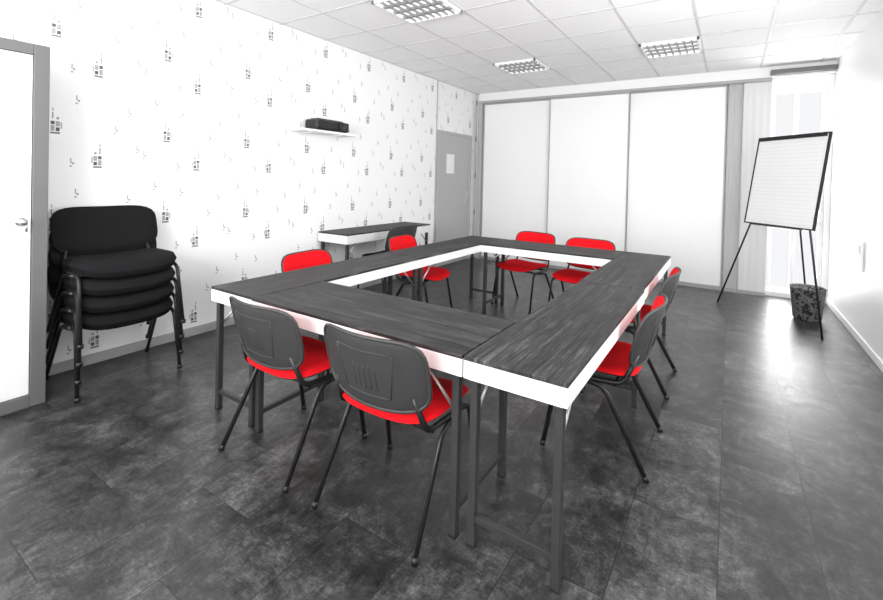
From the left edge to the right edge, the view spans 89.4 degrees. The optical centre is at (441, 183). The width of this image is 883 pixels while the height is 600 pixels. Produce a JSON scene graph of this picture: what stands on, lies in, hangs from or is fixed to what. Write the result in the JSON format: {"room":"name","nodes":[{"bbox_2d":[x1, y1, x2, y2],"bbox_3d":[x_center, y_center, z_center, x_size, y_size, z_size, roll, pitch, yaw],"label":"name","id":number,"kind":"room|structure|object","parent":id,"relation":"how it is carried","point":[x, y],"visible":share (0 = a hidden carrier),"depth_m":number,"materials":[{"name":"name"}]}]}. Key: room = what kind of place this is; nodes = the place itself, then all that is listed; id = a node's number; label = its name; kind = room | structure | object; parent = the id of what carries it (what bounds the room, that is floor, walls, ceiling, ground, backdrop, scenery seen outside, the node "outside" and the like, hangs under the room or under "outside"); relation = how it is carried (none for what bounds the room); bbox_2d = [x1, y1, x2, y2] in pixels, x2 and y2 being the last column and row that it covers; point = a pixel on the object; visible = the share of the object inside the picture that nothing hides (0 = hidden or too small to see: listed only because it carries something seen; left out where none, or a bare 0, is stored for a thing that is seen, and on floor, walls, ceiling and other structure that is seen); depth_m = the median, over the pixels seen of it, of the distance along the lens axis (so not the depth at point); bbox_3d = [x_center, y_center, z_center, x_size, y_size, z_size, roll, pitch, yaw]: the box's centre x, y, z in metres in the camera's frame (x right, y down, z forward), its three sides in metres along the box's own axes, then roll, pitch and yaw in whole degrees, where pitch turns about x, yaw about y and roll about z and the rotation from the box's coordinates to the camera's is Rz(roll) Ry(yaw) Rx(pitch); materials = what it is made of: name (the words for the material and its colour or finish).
{"room":"meeting room","nodes":[
{"label":"meeting room","id":0,"kind":"room"},
{"bbox_2d":[0,0,477,365],"bbox_3d":[-1.854,-0.205,4.564,0.200,3.086,9.250,2,1,33],"label":"wall","id":1,"kind":"structure","parent":0,"point":[183,111],"depth_m":4.10,"materials":[{"name":"paper"}]},
{"bbox_2d":[46,264,432,375],"bbox_3d":[-1.466,1.304,5.041,0.014,0.075,4.880,2,1,33],"label":"baseboard","id":2,"kind":"structure","parent":1,"relation":"attached to","point":[67,365],"depth_m":3.55,"materials":[{"name":"grey"}]},
{"bbox_2d":[288,128,356,136],"bbox_3d":[-1.310,-0.562,4.982,0.240,0.035,0.780,2,1,33],"label":"wall shelf","id":3,"kind":"object","parent":1,"relation":"attached to","point":[301,130],"visible":1,"depth_m":4.86,"materials":[{"name":"white paint"}]},
{"bbox_2d":[305,118,348,132],"bbox_3d":[-1.271,-0.646,5.010,0.212,0.135,0.490,2,1,33],"label":"projector","id":4,"kind":"object","parent":3,"relation":"on","point":[313,123],"visible":0.91,"depth_m":4.89,"materials":[{"name":"black plastic"}]},
{"bbox_2d":[433,81,437,266],"bbox_3d":[-0.094,-0.141,7.094,0.012,2.981,0.020,2,1,33],"label":"trim","id":5,"kind":"structure","parent":1,"relation":"attached to","point":[437,81],"depth_m":7.08,"materials":[{"name":"grey paint"}]},
{"bbox_2d":[434,130,471,266],"bbox_3d":[0.235,0.247,7.559,0.080,2.210,1.090,2,1,33],"label":"door","id":6,"kind":"structure","parent":1,"relation":"in","point":[454,150],"depth_m":7.52,"materials":[{"name":"grey paint"}]},
{"bbox_2d":[0,257,882,599],"bbox_3d":[0.288,1.456,3.173,5.395,0.100,9.250,2,1,33],"label":"floor","id":7,"kind":"structure","parent":0,"point":[764,471],"depth_m":2.12,"materials":[{"name":"tile"}]},
{"bbox_2d":[0,37,49,415],"bbox_3d":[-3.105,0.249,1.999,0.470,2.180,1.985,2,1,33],"label":"door","id":8,"kind":"structure","parent":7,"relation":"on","point":[24,66],"depth_m":2.64,"materials":[{"name":"grey paint"}]},
{"bbox_2d":[46,266,181,402],"bbox_3d":[-2.306,0.929,3.155,0.577,0.840,0.662,2,1,33],"label":"chair","id":9,"kind":"object","parent":7,"relation":"on","point":[112,320],"visible":0.27,"depth_m":2.97,"materials":[{"name":"black fabric"}]},
{"bbox_2d":[46,249,183,385],"bbox_3d":[-2.293,0.816,3.147,0.577,0.840,0.662,2,1,33],"label":"chair","id":10,"kind":"object","parent":9,"relation":"on","point":[90,303],"visible":0.3,"depth_m":2.96,"materials":[{"name":"black fabric"}]},
{"bbox_2d":[46,233,184,367],"bbox_3d":[-2.280,0.703,3.139,0.577,0.840,0.662,2,1,33],"label":"chair","id":11,"kind":"object","parent":10,"relation":"on","point":[124,285],"visible":0.32,"depth_m":2.96,"materials":[{"name":"black fabric"}]},
{"bbox_2d":[46,205,185,349],"bbox_3d":[-2.267,0.591,3.132,0.577,0.840,0.662,2,1,33],"label":"chair","id":12,"kind":"object","parent":11,"relation":"on","point":[91,230],"visible":0.98,"depth_m":3.11,"materials":[{"name":"black fabric"}]},
{"bbox_2d":[218,296,366,492],"bbox_3d":[-0.777,0.983,2.365,0.552,0.823,0.577,2,1,34],"label":"chair","id":13,"kind":"object","parent":7,"relation":"on","point":[271,340],"visible":0.88,"depth_m":2.15,"materials":[{"name":"grey plastic"}]},
{"bbox_2d":[281,249,332,373],"bbox_3d":[-0.903,0.967,3.484,0.577,0.823,0.552,2,1,28],"label":"chair","id":14,"kind":"object","parent":7,"relation":"on","point":[314,257],"visible":0.23,"depth_m":3.59,"materials":[{"name":"red fabric"}]},
{"bbox_2d":[211,253,420,427],"bbox_3d":[-0.792,1.004,3.272,0.407,0.750,1.617,2,1,33],"label":"conference table","id":15,"kind":"object","parent":7,"relation":"on","point":[351,272],"visible":0.62,"depth_m":2.93,"materials":[{"name":"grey wood"}]},
{"bbox_2d":[318,222,429,277],"bbox_3d":[-0.787,0.951,5.627,0.457,0.800,1.597,2,1,33],"label":"side table","id":16,"kind":"object","parent":7,"relation":"on","point":[354,235],"visible":0.44,"depth_m":5.14,"materials":[{"name":"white wood"}]},
{"bbox_2d":[252,281,514,539],"bbox_3d":[-0.354,1.026,2.321,1.347,0.750,0.517,2,1,33],"label":"conference table","id":17,"kind":"object","parent":7,"relation":"on","point":[445,335],"visible":0.86,"depth_m":2.15,"materials":[{"name":"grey wood"}]},
{"bbox_2d":[357,224,416,294],"bbox_3d":[-0.632,0.922,5.360,0.577,0.881,0.552,2,1,33],"label":"chair","id":18,"kind":"object","parent":7,"relation":"on","point":[411,229],"visible":0.29,"depth_m":5.15,"materials":[{"name":"grey plastic"}]},
{"bbox_2d":[311,323,469,567],"bbox_3d":[-0.188,1.002,1.995,0.552,0.823,0.577,2,1,31],"label":"chair","id":19,"kind":"object","parent":7,"relation":"on","point":[389,380],"visible":0.97,"depth_m":1.77,"materials":[{"name":"grey plastic"}]},
{"bbox_2d":[388,234,452,307],"bbox_3d":[-0.231,0.969,4.596,0.577,0.823,0.552,2,1,26],"label":"chair","id":20,"kind":"object","parent":7,"relation":"on","point":[404,241],"visible":0.47,"depth_m":4.56,"materials":[{"name":"red fabric"}]},
{"bbox_2d":[385,236,500,302],"bbox_3d":[0.087,1.009,4.632,0.407,0.750,1.617,2,1,33],"label":"conference table","id":21,"kind":"object","parent":7,"relation":"on","point":[433,253],"visible":0.57,"depth_m":4.39,"materials":[{"name":"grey wood"}]},
{"bbox_2d":[491,231,555,313],"bbox_3d":[0.967,0.991,5.163,0.552,0.823,0.577,2,1,44],"label":"chair","id":22,"kind":"object","parent":7,"relation":"on","point":[516,265],"visible":0.73,"depth_m":5.14,"materials":[{"name":"red fabric"}]},
{"bbox_2d":[481,239,624,313],"bbox_3d":[1.119,1.034,4.608,1.347,0.750,0.517,2,1,33],"label":"conference table","id":23,"kind":"object","parent":7,"relation":"on","point":[593,257],"visible":0.63,"depth_m":4.53,"materials":[{"name":"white wood"}]},
{"bbox_2d":[463,281,644,594],"bbox_3d":[0.688,1.051,2.303,0.407,0.750,1.617,2,1,33],"label":"conference table","id":24,"kind":"object","parent":7,"relation":"on","point":[549,356],"visible":0.98,"depth_m":1.74,"materials":[{"name":"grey wood"}]},
{"bbox_2d":[548,237,615,301],"bbox_3d":[1.466,1.009,4.650,0.552,0.823,0.577,2,1,39],"label":"chair","id":25,"kind":"object","parent":7,"relation":"on","point":[567,275],"visible":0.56,"depth_m":4.74,"materials":[{"name":"red fabric"}]},
{"bbox_2d":[540,294,667,483],"bbox_3d":[0.929,1.022,2.492,0.577,0.823,0.552,2,1,33],"label":"chair","id":26,"kind":"object","parent":7,"relation":"on","point":[625,360],"visible":0.77,"depth_m":2.27,"materials":[{"name":"grey plastic"}]},
{"bbox_2d":[580,251,670,401],"bbox_3d":[1.559,1.056,3.668,0.407,0.750,1.617,2,1,33],"label":"conference table","id":27,"kind":"object","parent":7,"relation":"on","point":[642,271],"visible":0.4,"depth_m":3.46,"materials":[{"name":"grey wood"}]},
{"bbox_2d":[624,267,680,399],"bbox_3d":[1.448,1.025,3.323,0.577,0.823,0.552,2,1,33],"label":"chair","id":28,"kind":"object","parent":7,"relation":"on","point":[669,285],"visible":0.45,"depth_m":3.10,"materials":[{"name":"grey plastic"}]},
{"bbox_2d":[717,131,832,339],"bbox_3d":[3.619,0.465,4.922,0.953,2.006,1.259,2,1,33],"label":"easel","id":29,"kind":"object","parent":7,"relation":"on","point":[789,171],"visible":0.96,"depth_m":4.80,"materials":[{"name":"white paint"}]},
{"bbox_2d":[789,283,826,322],"bbox_3d":[3.969,1.297,4.836,0.326,0.355,0.326,2,1,33],"label":"waste bin","id":30,"kind":"object","parent":7,"relation":"on","point":[803,296],"visible":0.95,"depth_m":4.75,"materials":[{"name":"grey"}]},
{"bbox_2d":[214,0,882,94],"bbox_3d":[0.362,-1.626,3.136,5.395,0.104,9.250,2,1,33],"label":"ceiling","id":31,"kind":"structure","parent":0,"point":[580,41],"depth_m":4.66,"materials":[{"name":"tile"}]},
{"bbox_2d":[372,0,461,23],"bbox_3d":[-0.213,-1.587,4.014,0.580,0.029,0.580,2,1,33],"label":"ceiling light","id":32,"kind":"object","parent":31,"relation":"attached to","point":[410,11],"depth_m":4.04,"materials":[{"name":"white metal"}]},
{"bbox_2d":[493,58,549,74],"bbox_3d":[1.091,-1.580,6.029,0.580,0.029,0.580,2,1,33],"label":"ceiling light","id":33,"kind":"object","parent":31,"relation":"attached to","point":[526,65],"depth_m":6.00,"materials":[{"name":"white metal"}]},
{"bbox_2d":[639,36,701,58],"bbox_3d":[2.602,-1.532,5.052,0.580,0.029,0.580,2,1,33],"label":"ceiling light","id":34,"kind":"object","parent":31,"relation":"attached to","point":[691,45],"depth_m":5.02,"materials":[{"name":"white metal"}]},
{"bbox_2d":[474,74,834,302],"bbox_3d":[2.783,-0.123,6.954,4.995,3.086,0.200,2,1,33],"label":"wall","id":35,"kind":"structure","parent":0,"point":[828,80],"depth_m":5.57,"materials":[{"name":"white paint"}]},
{"bbox_2d":[475,102,483,257],"bbox_3d":[0.698,-0.064,8.111,0.080,2.840,0.119,2,1,33],"label":"trim","id":36,"kind":"structure","parent":35,"relation":"attached to","point":[480,106],"depth_m":8.06,"materials":[{"name":"grey paint"}]},
{"bbox_2d":[480,99,549,263],"bbox_3d":[1.272,-0.036,7.758,1.250,2.780,0.044,2,1,33],"label":"door","id":37,"kind":"structure","parent":35,"relation":"in","point":[515,134],"depth_m":7.75,"materials":[{"name":"white"}]},
{"bbox_2d":[545,92,630,271],"bbox_3d":[2.285,-0.003,7.049,1.240,2.780,0.044,2,1,33],"label":"door","id":38,"kind":"structure","parent":35,"relation":"in","point":[588,150],"depth_m":7.01,"materials":[{"name":"white"}]},
{"bbox_2d":[479,61,836,296],"bbox_3d":[2.736,-0.071,6.791,4.895,2.985,0.125,2,1,33],"label":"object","id":39,"kind":"structure","parent":35,"relation":"attached to","point":[740,76],"depth_m":6.46,"materials":[{"name":"white paint"}]},
{"bbox_2d":[626,85,727,288],"bbox_3d":[3.337,0.030,6.422,1.250,2.780,0.044,2,1,33],"label":"door","id":40,"kind":"structure","parent":35,"relation":"in","point":[677,137],"depth_m":6.36,"materials":[{"name":"white"}]},
{"bbox_2d":[723,83,743,290],"bbox_3d":[3.938,0.034,6.020,0.165,2.810,0.032,2,1,33],"label":"curtain","id":41,"kind":"object","parent":35,"relation":"hanging from","point":[735,104],"visible":0.92,"depth_m":6.02,"materials":[{"name":"grey fabric"}]},
{"bbox_2d":[738,81,771,294],"bbox_3d":[4.119,0.040,5.868,0.295,2.810,0.032,2,1,33],"label":"curtain","id":42,"kind":"object","parent":35,"relation":"hanging from","point":[757,95],"visible":0.84,"depth_m":5.88,"materials":[{"name":"white fabric"}]},
{"bbox_2d":[765,87,827,292],"bbox_3d":[4.585,0.098,5.776,0.570,2.640,0.060,2,1,33],"label":"window","id":43,"kind":"structure","parent":35,"relation":"in","point":[797,92],"depth_m":5.75,"materials":[{"name":"white paint"}]},
{"bbox_2d":[770,64,837,75],"bbox_3d":[4.499,-1.412,5.550,0.650,0.060,0.099,2,1,33],"label":"roller blind","id":44,"kind":"object","parent":35,"relation":"attached to","point":[832,67],"visible":1,"depth_m":5.51,"materials":[{"name":"grey paint"}]},
{"bbox_2d":[828,8,882,360],"bbox_3d":[2.506,-0.067,1.744,0.200,3.086,9.250,2,1,33],"label":"wall","id":45,"kind":"structure","parent":0,"point":[856,213],"depth_m":4.31,"materials":[{"name":"white paint"}]},
{"bbox_2d":[826,298,882,371],"bbox_3d":[2.380,1.438,1.820,0.014,0.070,8.850,2,1,33],"label":"baseboard","id":46,"kind":"structure","parent":45,"relation":"attached to","point":[859,339],"depth_m":4.17,"materials":[{"name":"white paint"}]},
{"bbox_2d":[856,240,863,271],"bbox_3d":[3.934,0.681,4.194,0.024,0.280,0.160,2,1,33],"label":"wall control box","id":47,"kind":"object","parent":45,"relation":"attached to","point":[860,245],"visible":1,"depth_m":4.15,"materials":[{"name":"white paint"}]}
]}

